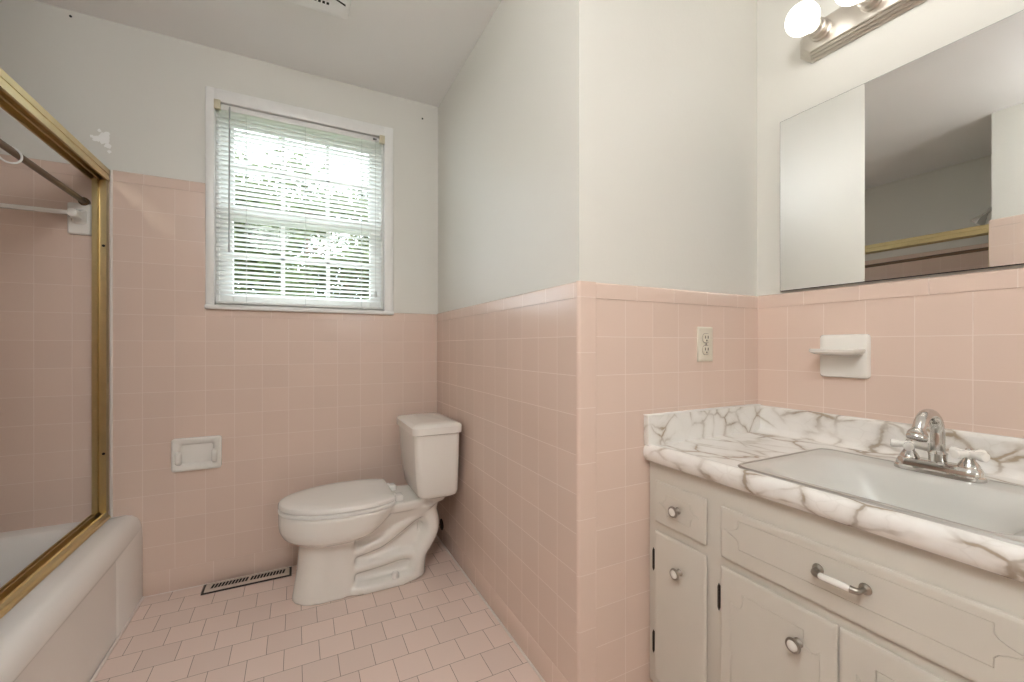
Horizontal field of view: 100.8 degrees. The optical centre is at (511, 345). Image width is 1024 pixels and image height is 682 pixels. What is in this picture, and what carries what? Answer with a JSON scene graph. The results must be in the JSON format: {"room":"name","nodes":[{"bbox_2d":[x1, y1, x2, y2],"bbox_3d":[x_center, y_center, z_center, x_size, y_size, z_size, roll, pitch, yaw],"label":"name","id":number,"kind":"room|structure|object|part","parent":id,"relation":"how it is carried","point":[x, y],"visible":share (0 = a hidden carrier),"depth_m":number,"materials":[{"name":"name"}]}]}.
{"room":"bathroom","nodes":[
{"label":"bathroom","id":0,"kind":"room"},
{"bbox_2d":[0,0,437,595],"bbox_3d":[-1.339,-0.138,1.940,2.250,2.375,0.131,0,0,-27],"label":"wall","id":1,"kind":"structure","parent":0,"point":[296,401],"depth_m":1.81,"materials":[{"name":"tile"}]},
{"bbox_2d":[0,139,90,205],"bbox_3d":[-1.393,-0.578,1.082,0.034,0.046,1.350,0,0,-27],"label":"shower curtain rod","id":2,"kind":"object","parent":1,"relation":"attached to","point":[6,147],"visible":1,"depth_m":1.40,"materials":[{"name":"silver metal"}]},
{"bbox_2d":[0,146,22,163],"bbox_3d":[-1.474,-0.562,1.242,0.006,0.053,0.053,0,0,33],"label":"curtain ring","id":3,"kind":"object","parent":2,"relation":"hanging from","point":[16,149],"visible":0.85,"depth_m":1.25,"materials":[{"name":"white plastic"}]},
{"bbox_2d":[0,202,91,235],"bbox_3d":[-1.918,-0.502,1.530,0.577,0.124,0.079,0,0,-27],"label":"towel bar","id":4,"kind":"object","parent":1,"relation":"attached to","point":[79,217],"visible":0.96,"depth_m":1.66,"materials":[{"name":"ceramic"}]},
{"bbox_3d":[-1.690,-0.510,1.639,0.048,0.060,0.067,0,0,-27],"label":"arm","id":5,"kind":"part","parent":4,"relation":"part of","materials":[{"name":"ceramic"}]},
{"bbox_3d":[-1.708,-0.502,1.673,0.072,0.124,0.013,0,0,-27],"label":"post","id":6,"kind":"part","parent":4,"relation":"part of","materials":[{"name":"ceramic"}]},
{"bbox_2d":[0,68,110,618],"bbox_3d":[-1.349,-0.011,1.105,0.061,1.411,1.349,0,0,-27],"label":"shower door frame","id":7,"kind":"object","parent":1,"relation":"attached to","point":[14,99],"visible":1,"depth_m":1.67,"materials":[{"name":"gold metal"}]},
{"bbox_2d":[110,170,112,516],"bbox_3d":[-1.627,-0.011,1.718,0.009,1.408,0.009,0,0,-27],"label":"trim","id":8,"kind":"structure","parent":1,"relation":"attached to","point":[111,171],"depth_m":1.72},
{"bbox_2d":[171,435,221,471],"bbox_3d":[-1.367,0.468,1.834,0.178,0.142,0.036,0,0,-27],"label":"holder","id":9,"kind":"object","parent":1,"relation":"attached to","point":[204,452],"visible":1,"depth_m":1.84,"materials":[{"name":"ceramic"}]},
{"bbox_2d":[145,565,296,596],"bbox_3d":[-0.982,1.048,2.047,1.263,0.003,0.004,0,0,-27],"label":"trim","id":10,"kind":"structure","parent":1,"relation":"attached to","point":[294,565],"depth_m":1.86,"materials":[{"name":"pink tile"}]},
{"bbox_2d":[204,86,393,314],"bbox_3d":[-1.017,-0.652,2.103,0.812,0.979,0.172,0,0,-27],"label":"window","id":11,"kind":"structure","parent":1,"relation":"in","point":[230,98],"depth_m":2.04,"materials":[{"name":"paint"}]},
{"bbox_2d":[214,99,384,309],"bbox_3d":[-0.996,-0.640,2.049,0.734,0.902,0.043,0,0,-27],"label":"mini blind","id":12,"kind":"object","parent":11,"relation":"attached to","point":[218,106],"visible":1,"depth_m":2.04,"materials":[{"name":"white plastic"}]},
{"bbox_3d":[-1.002,-0.196,2.054,0.716,0.012,0.024,0,0,-27],"label":"rail","id":13,"kind":"part","parent":12,"relation":"part of","materials":[{"name":"white plastic"}]},
{"bbox_3d":[-1.002,-0.622,2.054,0.016,0.866,0.029,0,0,-27],"label":"ladder cord","id":14,"kind":"part","parent":12,"relation":"part of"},
{"bbox_3d":[-0.703,-0.662,2.182,0.013,0.823,0.012,0,0,-27],"label":"lift cord","id":15,"kind":"part","parent":12,"relation":"part of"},
{"bbox_3d":[-1.041,-0.839,2.137,0.710,0.468,0.032,0,0,-27],"label":"sash","id":16,"kind":"part","parent":11,"relation":"part of","materials":[{"name":"paint"}]},
{"bbox_3d":[-1.026,-0.421,2.107,0.710,0.448,0.032,0,0,-27],"label":"sash","id":17,"kind":"part","parent":11,"relation":"part of","materials":[{"name":"paint"}]},
{"bbox_2d":[32,0,500,106],"bbox_3d":[0.150,-1.365,-0.147,3.015,0.080,5.202,0,0,-27],"label":"ceiling","id":18,"kind":"structure","parent":0,"point":[414,50],"depth_m":1.78,"materials":[{"name":"paint"}]},
{"bbox_2d":[287,0,351,18],"bbox_3d":[-0.731,-1.310,1.496,0.318,0.030,0.290,0,0,-27],"label":"ceiling vent","id":19,"kind":"object","parent":18,"relation":"in","point":[338,8],"visible":1,"depth_m":1.62,"materials":[{"name":"white metal"}]},
{"bbox_2d":[94,537,541,681],"bbox_3d":[0.150,1.090,-0.147,3.015,0.080,5.202,0,0,-27],"label":"floor","id":20,"kind":"structure","parent":0,"point":[435,626],"depth_m":1.52,"materials":[{"name":"tile"}]},
{"bbox_2d":[0,515,142,681],"bbox_3d":[-1.574,0.873,0.990,0.764,0.355,1.350,0,0,-27],"label":"bathtub","id":21,"kind":"object","parent":20,"relation":"on","point":[64,628],"visible":0.88,"depth_m":1.33,"materials":[{"name":"ceramic"}]},
{"bbox_2d":[90,596,144,681],"bbox_3d":[-1.233,1.047,1.167,0.010,0.010,1.338,0,0,-27],"label":"trim","id":22,"kind":"structure","parent":21,"relation":"attached to","point":[143,597],"depth_m":1.48,"materials":[{"name":"pink tile"}]},
{"bbox_2d":[201,567,291,594],"bbox_3d":[-1.178,1.045,1.894,0.340,0.009,0.084,0,0,-27],"label":"floor vent","id":23,"kind":"object","parent":20,"relation":"in","point":[284,572],"visible":1,"depth_m":1.88,"materials":[{"name":"metal"}]},
{"bbox_2d":[278,412,461,605],"bbox_3d":[-0.629,0.695,1.896,0.736,0.710,0.369,0,0,-27],"label":"toilet","id":24,"kind":"object","parent":20,"relation":"on","point":[363,536],"visible":1,"depth_m":1.83,"materials":[{"name":"ceramic"}]},
{"bbox_3d":[-0.757,0.672,1.831,0.448,0.017,0.362,0,0,-27],"label":"seat","id":25,"kind":"part","parent":24,"relation":"part of","materials":[{"name":"white plastic"}]},
{"bbox_3d":[-0.757,0.649,1.831,0.448,0.026,0.362,0,0,-27],"label":"lid","id":26,"kind":"part","parent":24,"relation":"part of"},
{"bbox_3d":[-0.647,0.866,1.887,0.693,0.369,0.361,0,0,-27],"label":"bowl","id":27,"kind":"part","parent":24,"relation":"part of","materials":[{"name":"ceramic"}]},
{"bbox_3d":[-0.400,0.532,2.012,0.208,0.293,0.346,0,0,-27],"label":"tank","id":28,"kind":"part","parent":24,"relation":"part of","materials":[{"name":"ceramic"}]},
{"bbox_3d":[-0.401,0.364,2.011,0.226,0.049,0.369,0,0,-27],"label":"tank lid","id":29,"kind":"part","parent":24,"relation":"part of","materials":[{"name":"ceramic"}]},
{"bbox_2d":[650,461,1023,681],"bbox_3d":[0.859,0.698,0.940,0.560,0.704,1.008,0,0,-27],"label":"vanity cabinet","id":30,"kind":"object","parent":20,"relation":"on","point":[745,587],"visible":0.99,"depth_m":0.88,"materials":[{"name":"paint"}]},
{"bbox_3d":[0.448,0.457,1.167,0.028,0.031,0.031,0,0,-27],"label":"knob","id":31,"kind":"part","parent":30,"relation":"part of","materials":[{"name":"grey metal"}]},
{"bbox_3d":[0.450,0.625,1.161,0.028,0.031,0.031,0,0,-27],"label":"knob","id":32,"kind":"part","parent":30,"relation":"part of","materials":[{"name":"grey metal"}]},
{"bbox_3d":[0.465,0.457,1.176,0.013,0.122,0.177,0,0,-27],"label":"drawer","id":33,"kind":"part","parent":30,"relation":"part of","materials":[{"name":"paint"}]},
{"bbox_3d":[0.465,0.761,1.176,0.013,0.436,0.177,0,0,-27],"label":"door","id":34,"kind":"part","parent":30,"relation":"part of","materials":[{"name":"paint"}]},
{"bbox_3d":[0.583,0.763,0.945,0.013,0.432,0.258,0,0,-27],"label":"door","id":35,"kind":"part","parent":30,"relation":"part of","materials":[{"name":"paint"}]},
{"bbox_3d":[0.591,0.624,0.885,0.028,0.031,0.031,0,0,-27],"label":"knob","id":36,"kind":"part","parent":30,"relation":"part of","materials":[{"name":"grey metal"}]},
{"bbox_2d":[643,404,1023,582],"bbox_3d":[0.869,0.275,0.939,0.549,0.139,1.020,0,0,-27],"label":"countertop","id":37,"kind":"structure","parent":30,"relation":"on","point":[710,444],"depth_m":1.10,"materials":[{"name":"stone"}]},
{"bbox_2d":[738,448,1023,545],"bbox_3d":[0.839,0.363,0.913,0.400,0.140,0.512,0,0,-27],"label":"sink","id":38,"kind":"object","parent":37,"relation":"in","point":[994,509],"visible":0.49,"depth_m":0.96,"materials":[{"name":"ceramic"}]},
{"bbox_2d":[890,409,989,483],"bbox_3d":[0.949,0.218,0.961,0.151,0.152,0.170,0,0,-27],"label":"faucet","id":39,"kind":"object","parent":37,"relation":"on","point":[967,469],"visible":1,"depth_m":0.96,"materials":[{"name":"silver metal"}]},
{"bbox_3d":[0.962,0.261,1.025,0.039,0.028,0.039,0,0,-27],"label":"valve stem","id":40,"kind":"part","parent":39,"relation":"part of","materials":[{"name":"silver metal"}]},
{"bbox_3d":[0.962,0.238,1.025,0.060,0.020,0.060,0,0,0],"label":"cross handle","id":41,"kind":"part","parent":39,"relation":"part of","materials":[{"name":"ceramic"}]},
{"bbox_3d":[0.946,0.193,0.960,0.114,0.102,0.027,0,0,-27],"label":"spout","id":42,"kind":"part","parent":39,"relation":"part of","materials":[{"name":"silver metal"}]},
{"bbox_3d":[0.985,0.281,0.980,0.056,0.028,0.157,0,0,-27],"label":"plate","id":43,"kind":"part","parent":39,"relation":"part of","materials":[{"name":"silver metal"}]},
{"bbox_3d":[1.008,0.261,0.934,0.039,0.028,0.039,0,0,-27],"label":"valve stem","id":44,"kind":"part","parent":39,"relation":"part of","materials":[{"name":"silver metal"}]},
{"bbox_3d":[1.008,0.238,0.934,0.060,0.020,0.060,0,0,42],"label":"cross handle","id":45,"kind":"part","parent":39,"relation":"part of","materials":[{"name":"ceramic"}]},
{"bbox_3d":[0.625,0.452,0.815,0.030,0.022,0.102,0,0,-27],"label":"handle","id":46,"kind":"part","parent":30,"relation":"part of","materials":[{"name":"grey metal"}]},
{"bbox_3d":[0.641,0.463,0.830,0.013,0.127,0.517,0,0,-27],"label":"drawer","id":47,"kind":"part","parent":30,"relation":"part of","materials":[{"name":"paint"}]},
{"bbox_3d":[0.700,0.763,0.713,0.013,0.432,0.257,0,0,-27],"label":"door","id":48,"kind":"part","parent":30,"relation":"part of","materials":[{"name":"paint"}]},
{"bbox_2d":[437,0,757,681],"bbox_3d":[0.249,-0.138,2.009,0.886,2.375,1.448,0,0,-27],"label":"wall","id":49,"kind":"structure","parent":0,"point":[597,159],"depth_m":1.35,"materials":[{"name":"tile"}]},
{"bbox_2d":[439,519,443,529],"bbox_3d":[-0.403,0.935,2.233,0.076,0.059,0.036,0,0,26],"label":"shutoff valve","id":50,"kind":"object","parent":49,"relation":"attached to","point":[441,524],"visible":0.16,"depth_m":2.22,"materials":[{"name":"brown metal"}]},
{"bbox_2d":[436,535,544,681],"bbox_3d":[-0.121,1.046,1.754,0.007,0.007,1.307,0,0,-27],"label":"trim","id":51,"kind":"structure","parent":49,"relation":"attached to","point":[444,546],"depth_m":1.62,"materials":[{"name":"pink tile"}]},
{"bbox_2d":[697,327,712,361],"bbox_3d":[0.636,-0.006,1.389,0.071,0.114,0.009,0,0,-27],"label":"wall outlet","id":52,"kind":"object","parent":49,"relation":"attached to","point":[704,334],"visible":1,"depth_m":1.38,"materials":[{"name":"beige plastic"}]},
{"bbox_2d":[702,345,709,354],"bbox_3d":[0.637,0.013,1.387,0.036,0.032,0.004,0,0,-27],"label":"receptacle","id":53,"kind":"object","parent":52,"relation":"attached to","point":[705,348],"depth_m":1.38,"materials":[{"name":"beige plastic"}]},
{"bbox_2d":[702,333,709,342],"bbox_3d":[0.637,-0.025,1.387,0.036,0.032,0.004,0,0,-27],"label":"receptacle","id":54,"kind":"object","parent":52,"relation":"attached to","point":[705,336],"depth_m":1.38,"materials":[{"name":"beige plastic"}]},
{"bbox_2d":[757,0,1023,437],"bbox_3d":[1.752,-0.138,-0.084,0.101,2.375,3.663,0,0,-27],"label":"wall","id":55,"kind":"structure","parent":0,"point":[951,345],"depth_m":1.19,"materials":[{"name":"tile"}]},
{"bbox_2d":[809,334,870,378],"bbox_3d":[0.965,0.030,1.256,0.092,0.130,0.128,0,0,-27],"label":"toothbrush holder","id":56,"kind":"object","parent":55,"relation":"attached to","point":[841,355],"visible":1,"depth_m":1.25,"materials":[{"name":"ceramic"}]},
{"bbox_2d":[809,349,865,355],"bbox_3d":[0.965,0.018,1.256,0.092,0.020,0.118,0,0,-27],"label":"shelf","id":57,"kind":"object","parent":56,"relation":"attached to","point":[822,352],"depth_m":1.22,"materials":[{"name":"ceramic"}]},
{"bbox_2d":[785,0,926,62],"bbox_3d":[1.057,-0.972,0.999,0.176,0.120,0.800,0,0,-27],"label":"vanity light","id":58,"kind":"object","parent":55,"relation":"attached to","point":[822,36],"visible":1,"depth_m":1.25,"materials":[{"name":"silver metal"}]},
{"bbox_3d":[0.880,-0.980,1.274,0.110,0.089,0.089,0,0,-27],"label":"bulb","id":59,"kind":"part","parent":58,"relation":"part of","materials":[{"name":"white glass"}]},
{"bbox_2d":[807,17,831,41],"bbox_3d":[0.939,-0.980,1.304,0.047,0.060,0.060,0,0,-27],"label":"socket","id":60,"kind":"object","parent":58,"relation":"attached to","point":[822,32],"depth_m":1.29,"materials":[{"name":"silver metal"}]},
{"bbox_3d":[0.940,-0.980,1.156,0.110,0.089,0.089,0,0,-27],"label":"bulb","id":61,"kind":"part","parent":58,"relation":"part of","materials":[{"name":"white glass"}]},
{"bbox_2d":[856,0,881,11],"bbox_3d":[0.999,-0.980,1.186,0.047,0.060,0.060,0,0,-27],"label":"socket","id":62,"kind":"object","parent":58,"relation":"attached to","point":[864,5],"depth_m":1.19,"materials":[{"name":"silver metal"}]},
{"bbox_2d":[780,10,1023,291],"bbox_3d":[1.186,-0.475,0.924,0.014,0.577,1.174,0,0,-27],"label":"wall mirror","id":63,"kind":"object","parent":55,"relation":"attached to","point":[915,169],"visible":1,"depth_m":1.13,"materials":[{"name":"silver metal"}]},
{"label":"outside","id":64,"kind":"structure","parent":0,"visible":0},
{"bbox_3d":[-6.477,2.350,12.749,28.000,0.200,23.400,0,0,-27],"label":"ground","id":65,"kind":"structure","parent":64,"visible":0},
{"bbox_2d":[234,137,341,297],"bbox_3d":[-4.127,-0.524,6.286,2.982,5.614,3.155,0,0,6],"label":"tree","id":66,"kind":"object","parent":65,"relation":"on","point":[238,232],"visible":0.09,"depth_m":5.71,"materials":[{"name":"green plant"}]},
{"bbox_2d":[236,178,367,294],"bbox_3d":[-6.318,-1.438,13.166,4.645,7.384,4.852,0,0,-27],"label":"tree","id":67,"kind":"object","parent":65,"relation":"on","point":[307,239],"visible":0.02,"depth_m":13.13,"materials":[{"name":"green plant"}]},
{"bbox_2d":[286,180,368,298],"bbox_3d":[-3.790,-0.894,9.948,3.244,6.300,2.974,0,0,-27],"label":"tree","id":68,"kind":"object","parent":65,"relation":"on","point":[313,257],"visible":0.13,"depth_m":9.60,"materials":[{"name":"green plant"}]}
]}

